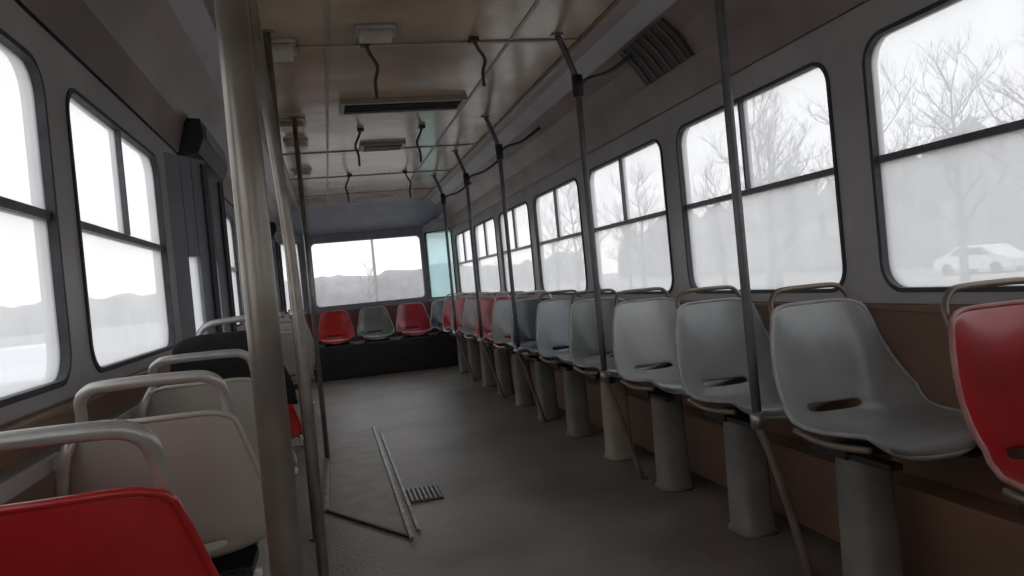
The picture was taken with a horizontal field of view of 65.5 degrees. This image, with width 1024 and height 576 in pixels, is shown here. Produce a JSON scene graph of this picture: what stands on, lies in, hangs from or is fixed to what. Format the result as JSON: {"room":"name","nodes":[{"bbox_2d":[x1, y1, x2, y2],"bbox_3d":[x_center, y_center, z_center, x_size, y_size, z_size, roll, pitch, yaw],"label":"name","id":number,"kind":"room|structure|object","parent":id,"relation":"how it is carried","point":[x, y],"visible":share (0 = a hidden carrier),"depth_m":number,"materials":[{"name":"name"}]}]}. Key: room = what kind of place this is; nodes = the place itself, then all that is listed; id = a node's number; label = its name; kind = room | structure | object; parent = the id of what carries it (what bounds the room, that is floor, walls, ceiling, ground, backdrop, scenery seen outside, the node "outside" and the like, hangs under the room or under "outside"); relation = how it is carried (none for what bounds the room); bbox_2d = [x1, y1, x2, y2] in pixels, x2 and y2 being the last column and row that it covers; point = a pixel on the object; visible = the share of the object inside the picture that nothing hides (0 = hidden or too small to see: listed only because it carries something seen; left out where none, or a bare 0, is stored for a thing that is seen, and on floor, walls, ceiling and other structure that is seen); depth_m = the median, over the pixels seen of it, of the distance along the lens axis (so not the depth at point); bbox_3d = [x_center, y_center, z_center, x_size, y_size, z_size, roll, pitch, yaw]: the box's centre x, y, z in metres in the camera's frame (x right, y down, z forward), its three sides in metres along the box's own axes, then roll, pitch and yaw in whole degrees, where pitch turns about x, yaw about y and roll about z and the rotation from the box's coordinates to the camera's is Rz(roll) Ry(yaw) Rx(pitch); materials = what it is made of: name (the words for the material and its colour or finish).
{"room":"tram interior","nodes":[
{"label":"tram interior","id":0,"kind":"room"},
{"bbox_2d":[0,0,245,504],"bbox_3d":[-1.578,0.239,4.000,0.050,1.740,12.150,-6,1,-13],"label":"wall","id":1,"kind":"structure","parent":0,"point":[60,71],"depth_m":2.04,"materials":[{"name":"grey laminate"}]},
{"bbox_2d":[0,27,71,407],"bbox_3d":[-0.995,-0.164,1.368,0.040,0.787,1.180,-6,1,-13],"label":"window","id":2,"kind":"structure","parent":1,"relation":"in","point":[46,211],"depth_m":1.93,"materials":[{"name":"grey rubber"}]},
{"bbox_2d":[0,385,167,504],"bbox_3d":[-0.753,0.352,0.715,0.051,0.035,5.380,-6,1,-13],"label":"trim","id":3,"kind":"structure","parent":1,"relation":"attached to","point":[14,480],"depth_m":1.55,"materials":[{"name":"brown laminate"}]},
{"bbox_2d":[0,364,170,431],"bbox_3d":[-0.773,0.264,0.722,0.030,0.015,5.400,-6,1,-13],"label":"trim","id":4,"kind":"structure","parent":1,"relation":"attached to","point":[43,416],"depth_m":1.70,"materials":[{"name":"metal"}]},
{"bbox_2d":[65,88,174,372],"bbox_3d":[-1.299,-0.150,2.683,0.040,0.787,1.180,-6,1,-13],"label":"window","id":5,"kind":"structure","parent":1,"relation":"in","point":[117,134],"depth_m":2.67,"materials":[{"name":"grey rubber"}]},
{"bbox_2d":[14,0,295,224],"bbox_3d":[-1.495,-0.854,4.030,0.408,0.420,12.150,-6,1,-13],"label":"wall panel","id":6,"kind":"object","parent":1,"relation":"attached to","point":[140,51],"depth_m":2.83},
{"bbox_2d":[163,152,236,339],"bbox_3d":[-1.505,0.242,4.017,0.170,1.660,1.189,-6,1,-13],"label":"door","id":7,"kind":"structure","parent":1,"relation":"in","point":[196,202],"depth_m":3.63,"materials":[{"name":"grey metal"}]},
{"bbox_2d":[177,118,227,180],"bbox_3d":[-1.619,-0.704,4.196,0.129,0.190,0.940,-6,1,-13],"label":"box","id":8,"kind":"object","parent":1,"relation":"attached to","point":[196,142],"visible":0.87,"depth_m":3.83,"materials":[{"name":"black paint"}]},
{"bbox_2d":[226,213,243,326],"bbox_3d":[-1.907,-0.123,5.313,0.040,0.787,1.180,-6,1,-13],"label":"window","id":9,"kind":"structure","parent":1,"relation":"in","point":[235,269],"depth_m":5.87,"materials":[{"name":"grey rubber"}]},
{"bbox_2d":[270,222,280,241],"bbox_3d":[-2.835,-0.650,9.456,0.129,0.190,0.940,-6,1,-13],"label":"box","id":10,"kind":"object","parent":1,"relation":"attached to","point":[275,231],"visible":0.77,"depth_m":9.08,"materials":[{"name":"black paint"}]},
{"bbox_2d":[272,240,286,323],"bbox_3d":[-2.721,0.296,9.278,0.170,1.660,1.189,-6,1,-13],"label":"door","id":11,"kind":"structure","parent":1,"relation":"in","point":[276,247],"depth_m":8.95,"materials":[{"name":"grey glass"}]},
{"bbox_2d":[279,230,307,323],"bbox_3d":[-2.841,0.206,10.209,0.045,1.900,0.596,-5,1,22],"label":"wall","id":12,"kind":"structure","parent":0,"point":[296,237],"depth_m":10.45,"materials":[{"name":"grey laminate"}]},
{"bbox_2d":[278,242,305,312],"bbox_3d":[-2.863,-0.134,10.208,0.040,0.900,0.531,-5,1,22],"label":"window","id":13,"kind":"structure","parent":12,"relation":"in","point":[297,244],"depth_m":10.44,"materials":[{"name":"grey rubber"}]},
{"bbox_2d":[300,227,431,373],"bbox_3d":[-1.931,0.114,10.684,1.620,1.900,0.050,-6,1,-13],"label":"wall","id":14,"kind":"structure","parent":0,"point":[353,311],"depth_m":10.64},
{"bbox_2d":[277,199,446,236],"bbox_3d":[-1.944,-0.930,10.297,2.400,0.350,0.820,-6,1,-13],"label":"trim","id":15,"kind":"structure","parent":14,"relation":"attached to","point":[412,213],"depth_m":10.30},
{"bbox_2d":[310,235,425,307],"bbox_3d":[-1.922,-0.229,10.678,1.460,0.860,0.040,-6,1,-13],"label":"window","id":16,"kind":"structure","parent":14,"relation":"in","point":[408,235],"depth_m":10.67,"materials":[{"name":"grey rubber"}]},
{"bbox_2d":[253,0,616,206],"bbox_3d":[-0.528,-1.143,4.113,1.560,0.050,11.870,-6,1,-13],"label":"ceiling","id":17,"kind":"structure","parent":0,"point":[426,70],"depth_m":4.18,"materials":[{"name":"paint"}]},
{"bbox_2d":[255,74,298,208],"bbox_3d":[-1.281,-1.033,3.938,0.036,0.022,11.870,-6,1,-13],"label":"trim","id":18,"kind":"structure","parent":17,"relation":"attached to","point":[287,178],"depth_m":7.12,"materials":[{"name":"metal"}]},
{"bbox_2d":[263,38,296,61],"bbox_3d":[-1.032,-1.038,3.488,0.170,0.050,0.210,-6,1,-13],"label":"ceiling lamp","id":19,"kind":"object","parent":17,"relation":"attached to","point":[283,49],"visible":0.51,"depth_m":3.42,"materials":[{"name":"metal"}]},
{"bbox_2d":[279,117,305,131],"bbox_3d":[-1.384,-1.022,5.007,0.170,0.050,0.210,-6,1,-13],"label":"ceiling lamp","id":20,"kind":"object","parent":17,"relation":"attached to","point":[285,123],"visible":0.76,"depth_m":4.93,"materials":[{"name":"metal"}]},
{"bbox_2d":[283,139,308,150],"bbox_3d":[-1.537,-1.015,5.670,0.170,0.050,0.210,-6,1,-13],"label":"ceiling lamp","id":21,"kind":"object","parent":17,"relation":"attached to","point":[303,143],"visible":0.89,"depth_m":5.59,"materials":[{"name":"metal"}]},
{"bbox_2d":[325,0,328,205],"bbox_3d":[-0.933,-1.077,4.019,0.016,0.004,11.870,-6,1,-13],"label":"trim","id":22,"kind":"structure","parent":17,"relation":"attached to","point":[326,1],"depth_m":4.08,"materials":[{"name":"metal"}]},
{"bbox_2d":[360,43,378,98],"bbox_3d":[-0.630,-0.973,3.559,0.075,0.256,0.044,-6,1,-13],"label":"strap","id":23,"kind":"object","parent":17,"relation":"hanging from","point":[366,46],"visible":0.91,"depth_m":3.56,"materials":[{"name":"black paint"}]},
{"bbox_2d":[290,169,451,180],"bbox_3d":[-1.331,-1.079,7.597,1.560,0.007,0.028,-6,1,-13],"label":"trim","id":24,"kind":"structure","parent":17,"relation":"attached to","point":[450,169],"depth_m":7.59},
{"bbox_2d":[354,23,396,43],"bbox_3d":[-0.580,-1.079,3.387,0.170,0.050,0.130,-6,1,-13],"label":"ceiling lamp","id":25,"kind":"object","parent":17,"relation":"attached to","point":[381,32],"visible":1,"depth_m":3.34,"materials":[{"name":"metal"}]},
{"bbox_2d":[282,144,476,155],"bbox_3d":[-1.027,-1.093,6.281,1.560,0.007,0.028,-6,1,-13],"label":"trim","id":26,"kind":"structure","parent":17,"relation":"attached to","point":[459,144],"depth_m":6.31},
{"bbox_2d":[359,141,405,151],"bbox_3d":[-0.995,-1.082,6.104,0.340,0.030,0.240,-6,1,-13],"label":"ceiling vent","id":27,"kind":"object","parent":17,"relation":"in","point":[397,145],"visible":1,"depth_m":6.03,"materials":[{"name":"metal"}]},
{"bbox_2d":[363,145,401,151],"bbox_3d":[-0.994,-1.072,6.104,0.280,0.009,0.180,-6,1,-13],"label":"grille","id":28,"kind":"object","parent":27,"relation":"attached to","point":[369,148],"depth_m":6.07,"materials":[{"name":"metal"}]},
{"bbox_2d":[339,94,466,114],"bbox_3d":[-0.657,-1.099,4.776,0.740,0.030,0.280,-6,1,-13],"label":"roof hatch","id":29,"kind":"object","parent":17,"relation":"attached to","point":[436,102],"visible":1,"depth_m":4.74,"materials":[{"name":"black paint"}]},
{"bbox_2d":[296,38,579,48],"bbox_3d":[-0.418,-1.120,3.651,1.560,0.007,0.028,-6,1,-13],"label":"trim","id":30,"kind":"structure","parent":17,"relation":"attached to","point":[565,39],"depth_m":3.66,"materials":[{"name":"metal"}]},
{"bbox_2d":[395,0,540,200],"bbox_3d":[-0.118,-1.156,4.208,0.016,0.004,11.870,-6,1,-13],"label":"trim","id":31,"kind":"structure","parent":17,"relation":"attached to","point":[536,3],"depth_m":4.28,"materials":[{"name":"metal"}]},
{"bbox_2d":[468,36,486,86],"bbox_3d":[-0.152,-1.036,3.650,0.075,0.224,0.044,-6,1,-13],"label":"strap","id":32,"kind":"object","parent":17,"relation":"hanging from","point":[472,39],"visible":1,"depth_m":3.65,"materials":[{"name":"black paint"}]},
{"bbox_2d":[423,0,629,199],"bbox_3d":[0.232,-1.182,4.290,0.036,0.022,11.870,-6,1,-13],"label":"trim","id":33,"kind":"structure","parent":17,"relation":"attached to","point":[618,5],"depth_m":4.41,"materials":[{"name":"metal"}]},
{"bbox_2d":[422,217,458,332],"bbox_3d":[-0.905,0.016,10.658,0.596,1.900,0.045,-5,1,42],"label":"wall","id":34,"kind":"structure","parent":0,"point":[434,224],"depth_m":10.64,"materials":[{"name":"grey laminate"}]},
{"bbox_2d":[424,229,456,298],"bbox_3d":[-0.949,-0.321,10.653,0.531,0.900,0.040,-5,1,42],"label":"window","id":35,"kind":"structure","parent":34,"relation":"in","point":[435,285],"depth_m":10.71,"materials":[{"name":"teal glass"}]},
{"bbox_2d":[169,0,868,224],"bbox_3d":[-0.613,-1.003,4.539,2.500,0.577,12.840,-6,1,-13],"label":"trim","id":36,"kind":"structure","parent":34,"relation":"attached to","point":[193,15],"depth_m":3.76,"materials":[{"name":"grey metal"}]},
{"bbox_2d":[292,366,907,575],"bbox_3d":[-0.406,1.056,4.514,2.420,0.120,12.760,-6,1,-13],"label":"floor","id":37,"kind":"structure","parent":0,"point":[523,496],"depth_m":3.48,"materials":[{"name":"rubber"}]},
{"bbox_2d":[0,419,219,575],"bbox_3d":[-0.607,0.612,1.208,0.481,0.878,0.546,-6,1,-13],"label":"seat","id":38,"kind":"object","parent":37,"relation":"on","point":[127,531],"visible":1,"depth_m":0.99,"materials":[{"name":"red plastic"}]},
{"bbox_2d":[53,370,266,575],"bbox_3d":[-0.763,0.619,1.881,0.481,0.878,0.546,-6,1,-13],"label":"seat","id":39,"kind":"object","parent":37,"relation":"on","point":[215,467],"visible":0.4,"depth_m":1.68,"materials":[{"name":"beige plastic"}]},
{"bbox_2d":[136,349,297,575],"bbox_3d":[-0.918,0.626,2.553,0.481,0.878,0.546,-6,1,-13],"label":"seat","id":40,"kind":"object","parent":37,"relation":"on","point":[196,396],"visible":0.24,"depth_m":2.31,"materials":[{"name":"beige plastic"}]},
{"bbox_2d":[169,330,297,403],"bbox_3d":[-1.040,0.312,2.919,0.468,0.303,0.109,-6,1,-13],"label":"seat","id":41,"kind":"object","parent":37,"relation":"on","point":[234,367],"visible":0.32,"depth_m":2.87,"materials":[{"name":"black fabric"}]},
{"bbox_2d":[195,309,292,335],"bbox_3d":[-1.061,0.587,3.326,0.448,0.965,0.080,-5,1,-2],"label":"handrail","id":42,"kind":"object","parent":37,"relation":"on","point":[235,319],"visible":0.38,"depth_m":3.30,"materials":[{"name":"silver metal"}]},
{"bbox_2d":[214,0,304,575],"bbox_3d":[-0.307,-0.037,0.956,0.078,2.120,0.078,-6,1,-13],"label":"pole","id":43,"kind":"object","parent":37,"relation":"on","point":[232,18],"visible":1,"depth_m":0.94,"materials":[{"name":"grey metal"}]},
{"bbox_2d":[261,29,314,541],"bbox_3d":[-0.916,-0.007,3.309,0.060,2.120,0.060,-6,1,-13],"label":"pole","id":44,"kind":"object","parent":37,"relation":"on","point":[266,34],"visible":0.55,"depth_m":3.30,"materials":[{"name":"grey metal"}]},
{"bbox_2d":[248,0,329,575],"bbox_3d":[-0.644,-0.021,2.243,0.124,2.121,0.064,-6,1,-13],"label":"pole","id":45,"kind":"object","parent":37,"relation":"on","point":[256,33],"visible":0.96,"depth_m":2.24,"materials":[{"name":"grey metal"}]},
{"bbox_2d":[288,404,303,441],"bbox_3d":[-1.056,0.632,3.147,0.481,0.878,0.546,-6,1,-13],"label":"seat","id":46,"kind":"object","parent":37,"relation":"on","point":[296,430],"visible":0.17,"depth_m":3.09,"materials":[{"name":"red plastic"}]},
{"bbox_2d":[279,319,313,446],"bbox_3d":[-1.621,0.657,5.593,0.481,0.878,0.546,-6,1,-13],"label":"seat","id":47,"kind":"object","parent":37,"relation":"on","point":[286,337],"visible":0.13,"depth_m":5.42,"materials":[{"name":"grey plastic"}]},
{"bbox_2d":[279,317,315,383],"bbox_3d":[-1.779,0.664,6.274,0.481,0.878,0.546,-6,1,-13],"label":"seat","id":48,"kind":"object","parent":37,"relation":"on","point":[310,354],"visible":0.06,"depth_m":6.16,"materials":[{"name":"grey plastic"}]},
{"bbox_2d":[280,315,315,413],"bbox_3d":[-1.937,0.671,6.957,0.481,0.878,0.546,-6,1,-13],"label":"seat","id":49,"kind":"object","parent":37,"relation":"on","point":[284,326],"visible":0.05,"depth_m":6.81,"materials":[{"name":"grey plastic"}]},
{"bbox_2d":[289,116,331,460],"bbox_3d":[-1.237,0.005,4.897,0.060,2.120,0.060,-6,1,-13],"label":"pole","id":50,"kind":"object","parent":37,"relation":"on","point":[294,118],"visible":0.85,"depth_m":4.89,"materials":[{"name":"grey metal"}]},
{"bbox_2d":[318,310,354,346],"bbox_3d":[-2.175,0.492,9.807,0.460,0.414,0.528,-6,1,-13],"label":"seat","id":51,"kind":"object","parent":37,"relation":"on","point":[338,322],"visible":0.95,"depth_m":9.98,"materials":[{"name":"red plastic"}]},
{"bbox_2d":[324,426,420,540],"bbox_3d":[-0.860,1.030,4.512,0.391,0.016,2.800,-6,1,-13],"label":"floor hatch","id":52,"kind":"object","parent":37,"relation":"on","point":[360,487],"visible":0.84,"depth_m":4.10,"materials":[{"name":"metal"}]},
{"bbox_2d":[357,306,394,341],"bbox_3d":[-1.700,0.445,9.918,0.460,0.414,0.528,-6,1,-13],"label":"seat","id":53,"kind":"object","parent":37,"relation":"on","point":[377,318],"visible":1,"depth_m":10.09,"materials":[{"name":"grey plastic"}]},
{"bbox_2d":[314,333,458,381],"bbox_3d":[-1.503,0.835,9.923,1.870,0.400,0.612,-6,1,-13],"label":"plinth","id":54,"kind":"object","parent":37,"relation":"on","point":[356,359],"visible":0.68,"depth_m":9.62,"materials":[{"name":"black paint"}]},
{"bbox_2d":[396,303,432,337],"bbox_3d":[-1.235,0.400,10.026,0.460,0.414,0.528,-6,1,-13],"label":"seat","id":55,"kind":"object","parent":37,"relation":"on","point":[409,314],"visible":1,"depth_m":10.20,"materials":[{"name":"plastic"}]},
{"bbox_2d":[405,484,443,503],"bbox_3d":[-0.427,0.998,3.873,0.160,0.013,0.260,-6,1,-13],"label":"floor grate","id":56,"kind":"object","parent":37,"relation":"on","point":[426,493],"visible":0.99,"depth_m":3.85,"materials":[{"name":"metal"}]},
{"bbox_2d":[430,300,452,333],"bbox_3d":[-0.809,0.358,10.084,0.460,0.414,0.528,-6,1,-13],"label":"seat","id":57,"kind":"object","parent":37,"relation":"on","point":[437,306],"visible":0.36,"depth_m":10.23,"materials":[{"name":"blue plastic"}]},
{"bbox_2d":[431,175,476,381],"bbox_3d":[-0.520,-0.101,8.084,0.406,2.128,0.076,-6,1,-13],"label":"pole","id":58,"kind":"object","parent":37,"relation":"on","point":[443,197],"visible":0.98,"depth_m":8.04,"materials":[{"name":"metal"}]},
{"bbox_2d":[442,292,469,372],"bbox_3d":[-0.543,0.503,9.000,0.459,0.900,0.539,-6,1,-13],"label":"seat","id":59,"kind":"object","parent":37,"relation":"on","point":[447,305],"visible":0.38,"depth_m":9.01,"materials":[{"name":"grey plastic"}]},
{"bbox_2d":[451,292,481,379],"bbox_3d":[-0.385,0.496,8.318,0.459,0.900,0.539,-6,1,-13],"label":"seat","id":60,"kind":"object","parent":37,"relation":"on","point":[474,358],"visible":0.31,"depth_m":8.29,"materials":[{"name":"plastic"}]},
{"bbox_2d":[462,292,496,386],"bbox_3d":[-0.227,0.489,7.636,0.459,0.900,0.539,-6,1,-13],"label":"seat","id":61,"kind":"object","parent":37,"relation":"on","point":[469,308],"visible":0.47,"depth_m":7.65,"materials":[{"name":"grey plastic"}]},
{"bbox_2d":[452,150,506,398],"bbox_3d":[-0.209,-0.115,6.740,0.406,2.128,0.076,-6,1,-13],"label":"pole","id":62,"kind":"object","parent":37,"relation":"on","point":[466,177],"visible":1,"depth_m":6.69,"materials":[{"name":"metal"}]},
{"bbox_2d":[475,291,514,395],"bbox_3d":[-0.070,0.482,6.954,0.459,0.900,0.539,-6,1,-13],"label":"seat","id":63,"kind":"object","parent":37,"relation":"on","point":[502,359],"visible":0.42,"depth_m":6.94,"materials":[{"name":"plastic"}]},
{"bbox_2d":[491,291,535,406],"bbox_3d":[0.088,0.475,6.272,0.459,0.900,0.539,-6,1,-13],"label":"seat","id":64,"kind":"object","parent":37,"relation":"on","point":[502,308],"visible":0.48,"depth_m":6.31,"materials":[{"name":"grey plastic"}]},
{"bbox_2d":[481,116,548,422],"bbox_3d":[0.088,-0.128,5.454,0.406,2.128,0.076,-6,1,-13],"label":"pole","id":65,"kind":"object","parent":37,"relation":"on","point":[499,148],"visible":1,"depth_m":5.41,"materials":[{"name":"metal"}]},
{"bbox_2d":[511,290,568,419],"bbox_3d":[0.246,0.468,5.590,0.459,0.900,0.539,-6,1,-13],"label":"seat","id":66,"kind":"object","parent":37,"relation":"on","point":[526,309],"visible":0.48,"depth_m":5.59,"materials":[{"name":"grey plastic"}]},
{"bbox_2d":[536,289,613,437],"bbox_3d":[0.404,0.461,4.908,0.459,0.900,0.539,-6,1,-13],"label":"seat","id":67,"kind":"object","parent":37,"relation":"on","point":[552,315],"visible":0.55,"depth_m":4.94,"materials":[{"name":"grey plastic"}]},
{"bbox_2d":[551,33,648,479],"bbox_3d":[0.480,-0.146,3.759,0.406,2.128,0.076,-6,1,-13],"label":"pole","id":68,"kind":"object","parent":37,"relation":"on","point":[578,82],"visible":0.99,"depth_m":3.71,"materials":[{"name":"metal"}]},
{"bbox_2d":[568,288,669,460],"bbox_3d":[0.561,0.454,4.226,0.459,0.900,0.539,-6,1,-13],"label":"seat","id":69,"kind":"object","parent":37,"relation":"on","point":[582,325],"visible":0.57,"depth_m":4.29,"materials":[{"name":"grey plastic"}]},
{"bbox_2d":[612,287,737,492],"bbox_3d":[0.717,0.447,3.554,0.459,0.900,0.539,-6,1,-13],"label":"seat","id":70,"kind":"object","parent":37,"relation":"on","point":[643,330],"visible":0.7,"depth_m":3.63,"materials":[{"name":"grey plastic"}]},
{"bbox_2d":[675,285,825,538],"bbox_3d":[0.870,0.441,2.891,0.459,0.900,0.539,-6,1,-13],"label":"seat","id":71,"kind":"object","parent":37,"relation":"on","point":[710,345],"visible":0.77,"depth_m":2.98,"materials":[{"name":"grey plastic"}]},
{"bbox_2d":[714,0,820,575],"bbox_3d":[0.787,-0.159,2.433,0.406,2.128,0.076,-6,1,-13],"label":"pole","id":72,"kind":"object","parent":37,"relation":"on","point":[757,418],"visible":1,"depth_m":2.39,"materials":[{"name":"metal"}]},
{"bbox_2d":[768,282,982,575],"bbox_3d":[1.021,0.434,2.239,0.459,0.900,0.539,-6,1,-13],"label":"seat","id":73,"kind":"object","parent":37,"relation":"on","point":[831,349],"visible":0.97,"depth_m":2.32,"materials":[{"name":"grey plastic"}]},
{"bbox_2d":[940,277,1023,516],"bbox_3d":[1.181,0.427,1.547,0.459,0.900,0.539,-6,1,-13],"label":"seat","id":74,"kind":"object","parent":37,"relation":"on","point":[986,341],"visible":1,"depth_m":1.72,"materials":[{"name":"red plastic"}]},
{"bbox_2d":[453,0,1023,506],"bbox_3d":[0.701,0.016,4.529,0.050,1.740,12.150,-6,1,-13],"label":"wall","id":75,"kind":"structure","parent":0,"point":[919,340],"depth_m":2.57,"materials":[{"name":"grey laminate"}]},
{"bbox_2d":[455,228,475,294],"bbox_3d":[-0.562,-0.304,9.783,0.040,0.787,1.180,-6,1,-13],"label":"window","id":76,"kind":"structure","parent":75,"relation":"in","point":[459,263],"depth_m":10.33,"materials":[{"name":"grey rubber"}]},
{"bbox_2d":[473,217,500,294],"bbox_3d":[-0.258,-0.318,8.468,0.040,0.787,1.180,-6,1,-13],"label":"window","id":77,"kind":"structure","parent":75,"relation":"in","point":[478,259],"depth_m":8.68,"materials":[{"name":"grey rubber"}]},
{"bbox_2d":[498,201,535,294],"bbox_3d":[0.046,-0.331,7.153,0.040,0.787,1.180,-6,1,-13],"label":"window","id":78,"kind":"structure","parent":75,"relation":"in","point":[513,209],"depth_m":7.20,"materials":[{"name":"grey rubber"}]},
{"bbox_2d":[533,178,587,294],"bbox_3d":[0.350,-0.345,5.838,0.040,0.787,1.180,-6,1,-13],"label":"window","id":79,"kind":"structure","parent":75,"relation":"in","point":[554,190],"depth_m":5.86,"materials":[{"name":"grey rubber"}]},
{"bbox_2d":[589,139,673,293],"bbox_3d":[0.654,-0.358,4.522,0.040,0.787,1.180,-6,1,-13],"label":"window","id":80,"kind":"structure","parent":75,"relation":"in","point":[621,158],"depth_m":4.51,"materials":[{"name":"grey rubber"}]},
{"bbox_2d":[428,0,865,227],"bbox_3d":[0.413,-1.041,4.474,0.408,0.420,12.150,-6,1,-13],"label":"wall panel","id":81,"kind":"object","parent":75,"relation":"attached to","point":[616,103],"depth_m":3.99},
{"bbox_2d":[619,18,693,85],"bbox_3d":[0.646,-1.065,3.630,0.145,0.168,0.500,-6,1,-13],"label":"air vent","id":82,"kind":"object","parent":75,"relation":"attached to","point":[661,48],"visible":0.99,"depth_m":3.58,"materials":[{"name":"metal"}]},
{"bbox_2d":[493,348,1023,575],"bbox_3d":[0.769,0.722,4.174,0.109,0.270,11.400,-6,1,-13],"label":"duct","id":83,"kind":"object","parent":75,"relation":"attached to","point":[945,530],"visible":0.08,"depth_m":2.33,"materials":[{"name":"metal"}]},
{"bbox_2d":[676,62,846,293],"bbox_3d":[0.958,-0.372,3.207,0.040,0.787,1.180,-6,1,-13],"label":"window","id":84,"kind":"structure","parent":75,"relation":"in","point":[740,102],"depth_m":3.20,"materials":[{"name":"grey rubber"}]},
{"bbox_2d":[680,302,965,311],"bbox_3d":[0.668,0.082,4.521,0.030,0.015,12.150,-6,1,-13],"label":"trim","id":85,"kind":"structure","parent":75,"relation":"attached to","point":[927,308],"depth_m":2.36,"materials":[{"name":"metal"}]},
{"bbox_2d":[862,0,1023,291],"bbox_3d":[1.262,-0.385,1.892,0.040,0.787,1.180,-6,1,-13],"label":"window","id":86,"kind":"structure","parent":75,"relation":"in","point":[878,159],"depth_m":2.44,"materials":[{"name":"grey rubber"}]},
{"label":"outside","id":87,"kind":"structure","parent":0,"visible":0},
{"bbox_2d":[0,267,1023,364],"bbox_3d":[-22.970,2.899,102.435,520.000,0.396,450.000,-6,1,-13],"label":"snowy ground","id":88,"kind":"structure","parent":87,"point":[114,343],"depth_m":61.50,"materials":[{"name":"snow"}]},
{"bbox_2d":[0,343,46,395],"bbox_3d":[-11.830,2.129,19.517,1.700,1.419,4.290,-6,1,-30],"label":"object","id":89,"kind":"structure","parent":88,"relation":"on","point":[21,367],"depth_m":18.30,"materials":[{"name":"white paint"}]},
{"bbox_2d":[0,252,584,337],"bbox_3d":[-43.637,0.988,151.719,122.621,7.070,27.081,-6,1,-13],"label":"hills","id":90,"kind":"structure","parent":88,"relation":"on","point":[124,308],"depth_m":161.76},
{"bbox_2d":[356,258,382,301],"bbox_3d":[-15.985,-0.613,88.731,3.972,6.095,3.473,-5,1,36],"label":"bare tree","id":91,"kind":"object","parent":88,"relation":"on","point":[364,265],"visible":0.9,"depth_m":88.68,"materials":[{"name":"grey plant"}]},
{"bbox_2d":[370,240,378,300],"bbox_3d":[-8.697,-1.272,45.218,1.901,7.035,0.200,-6,1,-13],"label":"pole","id":92,"kind":"object","parent":88,"relation":"on","point":[371,241],"visible":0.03,"depth_m":45.35,"materials":[{"name":"grey metal"}]},
{"bbox_2d":[529,204,579,290],"bbox_3d":[4.187,-3.817,74.830,5.261,8.977,4.681,-5,1,12],"label":"bare tree","id":93,"kind":"object","parent":88,"relation":"on","point":[550,220],"visible":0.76,"depth_m":74.63,"materials":[{"name":"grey plant"}]},
{"bbox_2d":[528,182,609,290],"bbox_3d":[4.510,-4.178,56.977,6.272,10.044,6.612,-6,1,-10],"label":"bare tree","id":94,"kind":"object","parent":88,"relation":"on","point":[578,288],"visible":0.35,"depth_m":57.48,"materials":[{"name":"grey plant"}]},
{"bbox_2d":[603,201,655,287],"bbox_3d":[10.371,-4.115,74.121,5.534,8.406,5.249,-6,1,-35],"label":"bare tree","id":95,"kind":"object","parent":88,"relation":"on","point":[630,225],"visible":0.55,"depth_m":73.84,"materials":[{"name":"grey plant"}]},
{"bbox_2d":[597,160,668,287],"bbox_3d":[6.856,-3.241,43.242,4.510,8.069,5.758,-6,1,-7],"label":"bare tree","id":96,"kind":"object","parent":88,"relation":"on","point":[644,283],"visible":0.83,"depth_m":43.57,"materials":[{"name":"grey plant"}]},
{"bbox_2d":[689,157,751,284],"bbox_3d":[15.176,-4.861,57.281,5.250,9.391,6.701,-5,1,24],"label":"bare tree","id":97,"kind":"object","parent":88,"relation":"on","point":[722,252],"visible":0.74,"depth_m":56.90,"materials":[{"name":"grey plant"}]},
{"bbox_2d":[690,89,836,288],"bbox_3d":[8.545,-3.269,26.189,5.113,8.189,5.391,-6,1,-22],"label":"bare tree","id":98,"kind":"object","parent":88,"relation":"on","point":[771,255],"visible":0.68,"depth_m":26.54,"materials":[{"name":"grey plant"}]},
{"bbox_2d":[711,91,831,288],"bbox_3d":[11.410,-4.291,34.516,5.564,9.494,4.951,-6,1,-11],"label":"bare tree","id":99,"kind":"object","parent":88,"relation":"on","point":[779,281],"visible":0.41,"depth_m":34.20,"materials":[{"name":"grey plant"}]},
{"bbox_2d":[727,125,823,286],"bbox_3d":[14.090,-4.507,42.352,5.411,9.232,4.815,-6,1,-17],"label":"bare tree","id":100,"kind":"object","parent":88,"relation":"on","point":[790,221],"visible":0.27,"depth_m":41.80,"materials":[{"name":"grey plant"}]},
{"bbox_2d":[618,115,1023,277],"bbox_3d":[32.086,-6.841,71.501,25.102,10.169,164.938,-6,1,-13],"label":"woods","id":101,"kind":"object","parent":88,"relation":"on","point":[995,221],"visible":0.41,"depth_m":55.66,"materials":[{"name":"plant"}]},
{"bbox_2d":[772,54,946,244],"bbox_3d":[8.643,-2.478,20.056,4.817,6.751,3.774,-6,1,-20],"label":"bare tree","id":102,"kind":"object","parent":88,"relation":"on","point":[906,227],"visible":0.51,"depth_m":19.66,"materials":[{"name":"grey plant"}]},
{"bbox_2d":[885,21,1023,281],"bbox_3d":[17.796,-5.433,33.119,6.966,10.582,6.608,-5,1,6],"label":"bare tree","id":103,"kind":"object","parent":88,"relation":"on","point":[963,250],"visible":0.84,"depth_m":32.66,"materials":[{"name":"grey plant"}]},
{"bbox_2d":[930,27,1023,200],"bbox_3d":[10.484,-3.074,14.973,4.016,7.700,4.513,-5,1,10],"label":"bare tree","id":104,"kind":"object","parent":88,"relation":"on","point":[1013,98],"visible":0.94,"depth_m":15.21,"materials":[{"name":"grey plant"}]},
{"bbox_2d":[934,243,1023,275],"bbox_3d":[22.652,-1.377,38.306,1.700,1.419,4.290,-6,1,-19],"label":"parked car","id":105,"kind":"object","parent":88,"relation":"on","point":[996,257],"visible":0.88,"depth_m":37.42,"materials":[{"name":"white paint"}]},
{"bbox_2d":[989,72,1023,210],"bbox_3d":[17.618,-3.851,24.258,5.484,7.685,4.296,-5,1,24],"label":"bare tree","id":106,"kind":"object","parent":88,"relation":"on","point":[1015,178],"visible":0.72,"depth_m":25.18,"materials":[{"name":"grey plant"}]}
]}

